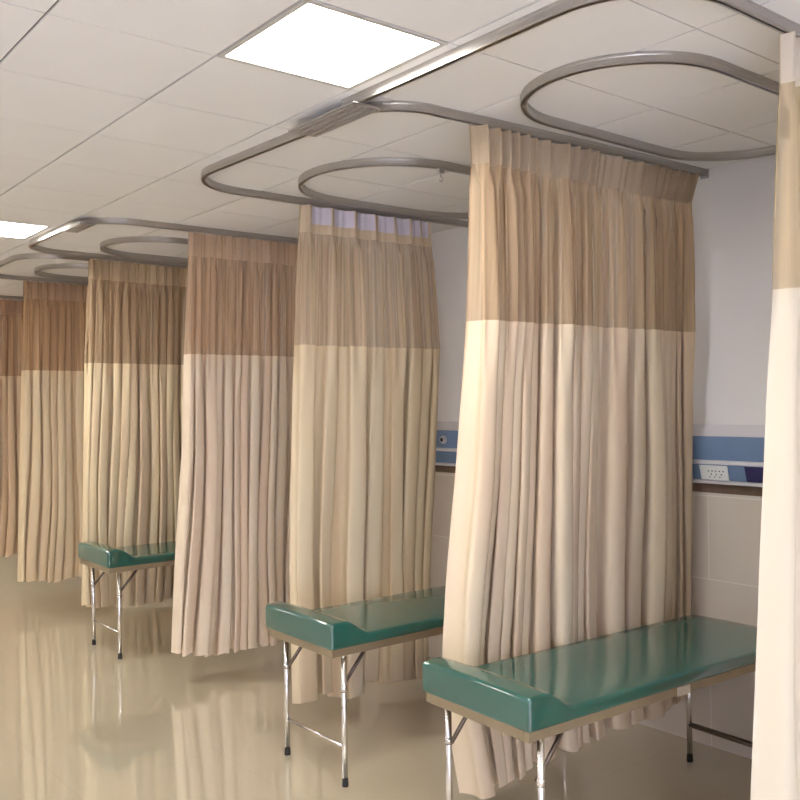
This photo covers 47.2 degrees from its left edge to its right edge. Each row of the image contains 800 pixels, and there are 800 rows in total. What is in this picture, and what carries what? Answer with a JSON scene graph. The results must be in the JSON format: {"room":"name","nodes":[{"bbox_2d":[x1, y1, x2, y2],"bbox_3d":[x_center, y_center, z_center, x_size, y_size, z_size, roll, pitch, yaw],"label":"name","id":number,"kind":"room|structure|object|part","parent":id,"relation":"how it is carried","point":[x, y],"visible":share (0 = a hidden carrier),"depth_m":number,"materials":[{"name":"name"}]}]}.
{"room":"hospital room","nodes":[
{"label":"hospital room","id":0,"kind":"room"},
{"bbox_2d":[0,553,751,799],"bbox_3d":[-2.628,2.012,4.782,7.520,0.100,16.000,-1,0,-39],"label":"floor","id":1,"kind":"structure","parent":0,"point":[79,721],"depth_m":5.29,"materials":[{"name":"beige tile"}]},
{"bbox_2d":[78,541,175,658],"bbox_3d":[-1.661,1.542,7.679,1.850,0.838,0.645,-1,0,-39],"label":"bed","id":2,"kind":"object","parent":1,"relation":"on","point":[95,555],"visible":0.46,"depth_m":7.09,"materials":[{"name":"green leather"}]},
{"bbox_3d":[-2.470,1.619,7.378,0.028,0.658,0.028,-1,0,-39],"label":"leg","id":3,"kind":"part","parent":2,"relation":"part of","materials":[{"name":"silver metal"}]},
{"bbox_3d":[-2.130,1.613,6.954,0.028,0.658,0.028,-1,0,-39],"label":"leg","id":4,"kind":"part","parent":2,"relation":"part of","materials":[{"name":"silver metal"}]},
{"bbox_3d":[-2.022,1.283,7.393,0.910,0.042,0.609,-1,0,-39],"label":"frame","id":5,"kind":"part","parent":2,"relation":"part of","materials":[{"name":"brown wood"}]},
{"bbox_2d":[266,585,445,786],"bbox_3d":[0.190,1.509,5.306,1.850,0.838,0.645,-1,0,-39],"label":"bed","id":6,"kind":"object","parent":1,"relation":"on","point":[341,630],"visible":0.62,"depth_m":4.81,"materials":[{"name":"green leather"}]},
{"bbox_3d":[-0.619,1.586,5.005,0.028,0.658,0.028,-1,0,-39],"label":"leg","id":7,"kind":"part","parent":6,"relation":"part of","materials":[{"name":"silver metal"}]},
{"bbox_3d":[-0.278,1.580,4.580,0.028,0.658,0.028,-1,0,-39],"label":"leg","id":8,"kind":"part","parent":6,"relation":"part of","materials":[{"name":"silver metal"}]},
{"bbox_3d":[-0.170,1.250,5.020,0.910,0.042,0.609,-1,0,-39],"label":"frame","id":9,"kind":"part","parent":6,"relation":"part of","materials":[{"name":"brown wood"}]},
{"bbox_2d":[422,614,756,799],"bbox_3d":[1.028,1.494,4.133,1.850,0.838,0.645,-1,0,-36],"label":"bed","id":10,"kind":"object","parent":1,"relation":"on","point":[537,696],"visible":0.91,"depth_m":3.85,"materials":[{"name":"green leather"}]},
{"bbox_3d":[0.207,1.571,3.864,0.028,0.658,0.028,-1,0,-36],"label":"leg","id":11,"kind":"part","parent":10,"relation":"part of","materials":[{"name":"silver metal"}]},
{"bbox_3d":[0.530,1.565,3.426,0.028,0.658,0.028,-1,0,-36],"label":"leg","id":12,"kind":"part","parent":10,"relation":"part of","materials":[{"name":"silver metal"}]},
{"bbox_3d":[0.656,1.235,3.861,0.910,0.042,0.609,-1,0,-36],"label":"frame","id":13,"kind":"part","parent":10,"relation":"part of","materials":[{"name":"brown wood"}]},
{"bbox_3d":[1.205,1.233,3.889,0.090,0.040,0.004,-1,0,-36],"label":"hinge plate","id":14,"kind":"part","parent":10,"relation":"part of","materials":[{"name":"silver metal"}]},
{"bbox_3d":[1.527,1.558,4.838,0.028,0.658,0.028,-1,0,-36],"label":"leg","id":15,"kind":"part","parent":10,"relation":"part of","materials":[{"name":"silver metal"}]},
{"bbox_3d":[1.393,1.228,4.405,0.910,0.042,0.609,-1,0,-36],"label":"frame","id":16,"kind":"part","parent":10,"relation":"part of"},
{"bbox_2d":[0,0,799,300],"bbox_3d":[-2.670,-1.248,4.795,7.520,0.060,16.000,-1,0,-39],"label":"ceiling","id":17,"kind":"structure","parent":0,"point":[109,108],"depth_m":3.89,"materials":[{"name":"tile"}]},
{"bbox_2d":[0,295,22,299],"bbox_3d":[-4.199,-1.153,10.262,0.967,0.052,2.556,-1,0,23],"label":"rail","id":18,"kind":"object","parent":17,"relation":"attached to","point":[1,296],"visible":0.02,"depth_m":10.35,"materials":[{"name":"metal"}]},
{"bbox_2d":[0,299,22,556],"bbox_3d":[-4.038,0.307,10.614,1.678,2.886,0.200,-1,0,-39],"label":"privacy curtain","id":19,"kind":"object","parent":18,"relation":"hanging from","point":[11,311],"visible":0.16,"depth_m":10.29,"materials":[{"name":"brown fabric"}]},
{"bbox_3d":[-4.038,0.739,10.607,1.660,2.023,0.193,-1,0,-39],"label":"cloth panel","id":20,"kind":"part","parent":19,"relation":"part of","materials":[{"name":"beige fabric"}]},
{"bbox_3d":[-4.038,-0.620,10.630,1.637,0.695,0.130,-1,0,-39],"label":"net panel","id":21,"kind":"part","parent":19,"relation":"part of","materials":[{"name":"brown fabric"}]},
{"bbox_2d":[0,221,51,238],"bbox_3d":[-2.851,-1.220,6.444,0.594,0.030,0.594,-1,0,-39],"label":"recessed light","id":22,"kind":"object","parent":17,"relation":"in","point":[7,230],"visible":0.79,"depth_m":6.51,"materials":[{"name":"white plastic"}]},
{"bbox_2d":[0,253,90,284],"bbox_3d":[-2.628,-1.180,8.648,2.232,0.052,1.548,-1,0,-39],"label":"rail","id":23,"kind":"object","parent":17,"relation":"attached to","point":[12,258],"visible":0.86,"depth_m":7.82,"materials":[{"name":"metal"}]},
{"bbox_2d":[17,281,87,582],"bbox_3d":[-2.988,0.314,9.289,1.698,2.936,0.173,-1,0,-39],"label":"privacy curtain","id":24,"kind":"object","parent":23,"relation":"hanging from","point":[50,515],"visible":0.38,"depth_m":8.93,"materials":[{"name":"beige fabric"}]},
{"bbox_3d":[-2.991,0.745,9.285,1.680,2.073,0.166,-1,0,-39],"label":"cloth panel","id":25,"kind":"part","parent":24,"relation":"part of","materials":[{"name":"beige fabric"}]},
{"bbox_3d":[-2.983,-0.639,9.306,1.647,0.695,0.099,-1,0,-39],"label":"net panel","id":26,"kind":"part","parent":24,"relation":"part of","materials":[{"name":"brown fabric"}]},
{"bbox_2d":[34,263,88,280],"bbox_3d":[-2.570,-1.185,8.771,1.776,0.042,0.866,-1,0,-39],"label":"rail","id":27,"kind":"object","parent":17,"relation":"attached to","point":[37,270],"visible":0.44,"depth_m":8.20,"materials":[{"name":"metal"}]},
{"bbox_2d":[100,236,187,262],"bbox_3d":[-1.571,-1.202,7.533,1.766,0.042,0.866,-1,0,-39],"label":"rail","id":28,"kind":"object","parent":17,"relation":"attached to","point":[103,244],"visible":0.48,"depth_m":6.97,"materials":[{"name":"metal"}]},
{"bbox_2d":[29,217,297,267],"bbox_3d":[-1.662,-1.195,7.351,2.350,0.056,1.720,-1,0,-39],"label":"rail","id":29,"kind":"object","parent":17,"relation":"attached to","point":[76,226],"visible":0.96,"depth_m":6.63,"materials":[{"name":"metal"}]},
{"bbox_3d":[-2.185,-1.174,6.221,0.120,0.008,0.380,-1,0,-39],"label":"splice plate","id":30,"kind":"part","parent":29,"relation":"part of","materials":[{"name":"grey metal"}]},
{"bbox_2d":[81,258,186,608],"bbox_3d":[-1.972,0.291,8.058,1.697,2.926,0.194,-1,0,-42],"label":"privacy curtain","id":31,"kind":"object","parent":29,"relation":"hanging from","point":[135,331],"visible":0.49,"depth_m":7.74,"materials":[{"name":"cloth"},{"name":"net mesh"}]},
{"bbox_3d":[-1.974,0.722,8.049,1.676,2.063,0.194,-1,0,-42],"label":"cloth panel","id":32,"kind":"part","parent":31,"relation":"part of","materials":[{"name":"fabric"}]},
{"bbox_3d":[-1.967,-0.657,8.073,1.647,0.695,0.131,-1,0,-42],"label":"net panel","id":33,"kind":"part","parent":31,"relation":"part of","materials":[{"name":"fabric"}]},
{"bbox_2d":[171,231,297,656],"bbox_3d":[-0.944,0.316,6.852,1.598,3.012,0.207,-1,0,-39],"label":"privacy curtain","id":34,"kind":"object","parent":29,"relation":"hanging from","point":[232,551],"visible":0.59,"depth_m":6.61,"materials":[{"name":"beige fabric"}]},
{"bbox_3d":[-0.948,0.748,6.850,1.579,2.149,0.195,-1,0,-39],"label":"cloth panel","id":35,"kind":"part","parent":34,"relation":"part of","materials":[{"name":"beige fabric"}]},
{"bbox_3d":[-0.912,-0.675,6.883,1.487,0.695,0.124,-1,0,-39],"label":"net panel","id":36,"kind":"part","parent":34,"relation":"part of","materials":[{"name":"brown fabric"}]},
{"bbox_2d":[217,0,447,89],"bbox_3d":[-0.247,-1.266,3.276,0.594,0.030,0.594,-1,0,-39],"label":"recessed light","id":37,"kind":"object","parent":17,"relation":"in","point":[313,40],"visible":0.86,"depth_m":3.25,"materials":[{"name":"white plastic"}]},
{"bbox_2d":[298,157,470,218],"bbox_3d":[0.181,-1.198,5.432,1.661,0.112,1.036,-1,0,-39],"label":"rail","id":38,"kind":"object","parent":17,"relation":"attached to","point":[441,166],"visible":0.66,"depth_m":4.92,"materials":[{"name":"metal"}]},
{"bbox_2d":[201,100,708,227],"bbox_3d":[0.203,-1.228,5.061,2.304,0.056,1.913,-1,0,-39],"label":"rail","id":39,"kind":"object","parent":17,"relation":"attached to","point":[352,111],"visible":0.98,"depth_m":4.37,"materials":[{"name":"metal"}]},
{"bbox_3d":[-0.286,-1.207,3.949,0.150,0.008,0.500,-1,0,-39],"label":"splice plate","id":40,"kind":"part","parent":39,"relation":"part of","materials":[{"name":"grey metal"}]},
{"bbox_2d":[289,204,439,703],"bbox_3d":[-0.198,0.338,5.903,1.161,3.082,0.212,-1,0,-39],"label":"privacy curtain","id":41,"kind":"object","parent":39,"relation":"hanging from","point":[367,342],"visible":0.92,"depth_m":5.81,"materials":[{"name":"beige fabric"}]},
{"bbox_3d":[-0.187,-0.688,5.914,1.115,0.695,0.126,-1,0,-39],"label":"net panel","id":42,"kind":"part","parent":41,"relation":"part of","materials":[{"name":"beige fabric"}]},
{"bbox_2d":[442,124,699,798],"bbox_3d":[0.919,0.296,4.578,1.671,3.038,0.282,-1,0,-37],"label":"privacy curtain","id":43,"kind":"object","parent":39,"relation":"hanging from","point":[571,517],"visible":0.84,"depth_m":4.37,"materials":[{"name":"beige fabric"}]},
{"bbox_3d":[0.925,0.728,4.577,1.671,2.175,0.280,-1,0,-37],"label":"cloth panel","id":44,"kind":"part","parent":43,"relation":"part of","materials":[{"name":"beige fabric"}]},
{"bbox_3d":[0.941,-0.708,4.511,1.551,0.695,0.135,-1,0,-36],"label":"net panel","id":45,"kind":"part","parent":43,"relation":"part of","materials":[{"name":"beige fabric"}]},
{"bbox_2d":[342,0,799,105],"bbox_3d":[1.180,-1.248,3.374,2.763,0.052,1.151,-1,0,-5],"label":"rail","id":46,"kind":"object","parent":17,"relation":"attached to","point":[749,9],"visible":0.94,"depth_m":3.08,"materials":[{"name":"metal"}]},
{"bbox_2d":[750,31,799,799],"bbox_3d":[1.769,0.255,3.451,1.559,2.985,0.185,-1,0,-39],"label":"privacy curtain","id":47,"kind":"object","parent":46,"relation":"hanging from","point":[775,773],"visible":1,"depth_m":3.01,"materials":[{"name":"beige fabric"}]},
{"bbox_3d":[1.770,0.686,3.444,1.544,2.122,0.181,-1,0,-39],"label":"cloth panel","id":48,"kind":"part","parent":47,"relation":"part of","materials":[{"name":"beige fabric"}]},
{"bbox_3d":[1.819,-0.723,3.481,1.422,0.695,0.106,-1,0,-39],"label":"net panel","id":49,"kind":"part","parent":47,"relation":"part of","materials":[{"name":"beige fabric"}]},
{"bbox_2d":[520,50,778,160],"bbox_3d":[1.265,-1.252,4.027,1.726,0.042,0.866,-1,0,-39],"label":"rail","id":50,"kind":"object","parent":17,"relation":"attached to","point":[711,63],"visible":0.94,"depth_m":3.60,"materials":[{"name":"metal"}]},
{"bbox_2d":[431,155,775,486],"bbox_3d":[0.187,0.334,7.062,0.150,3.200,16.000,-1,0,-39],"label":"wall","id":51,"kind":"structure","parent":0,"point":[733,208],"depth_m":4.97,"materials":[{"name":"white paint"}]},
{"bbox_2d":[429,472,761,758],"bbox_3d":[0.140,1.236,7.013,0.018,1.398,15.600,-1,0,-39],"label":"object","id":52,"kind":"structure","parent":51,"relation":"attached to","point":[726,528],"depth_m":5.00,"materials":[{"name":"beige tile"}]},
{"bbox_2d":[435,465,762,496],"bbox_3d":[0.130,0.513,7.015,0.020,0.048,15.600,-1,0,-39],"label":"trim","id":53,"kind":"structure","parent":51,"relation":"attached to","point":[698,487],"depth_m":4.99,"materials":[{"name":"brown wood"}]},
{"bbox_2d":[435,421,764,486],"bbox_3d":[-0.286,0.330,7.452,0.098,0.322,11.200,-1,0,-39],"label":"panel","id":54,"kind":"object","parent":51,"relation":"attached to","point":[722,454],"visible":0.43,"depth_m":4.92,"materials":[{"name":"blue painted metal"},{"name":"white plastic"},{"name":"aluminium"}]},
{"bbox_2d":[440,436,446,443],"bbox_3d":[0.311,0.288,6.650,0.028,0.060,0.060,-1,0,-39],"label":"outlet","id":55,"kind":"object","parent":54,"relation":"attached to","point":[443,439],"depth_m":6.64,"materials":[{"name":"white plastic"}]},
{"bbox_3d":[1.701,0.393,4.956,0.027,0.080,0.168,-1,0,-39],"label":"socket plate","id":56,"kind":"part","parent":54,"relation":"part of","materials":[{"name":"white plastic"}]},
{"bbox_2d":[744,467,762,482],"bbox_3d":[1.871,0.390,4.743,0.028,0.082,0.175,-1,0,-39],"label":"switch plate","id":57,"kind":"object","parent":54,"relation":"attached to","point":[751,474],"depth_m":4.78,"materials":[{"name":"plastic"}]}
]}

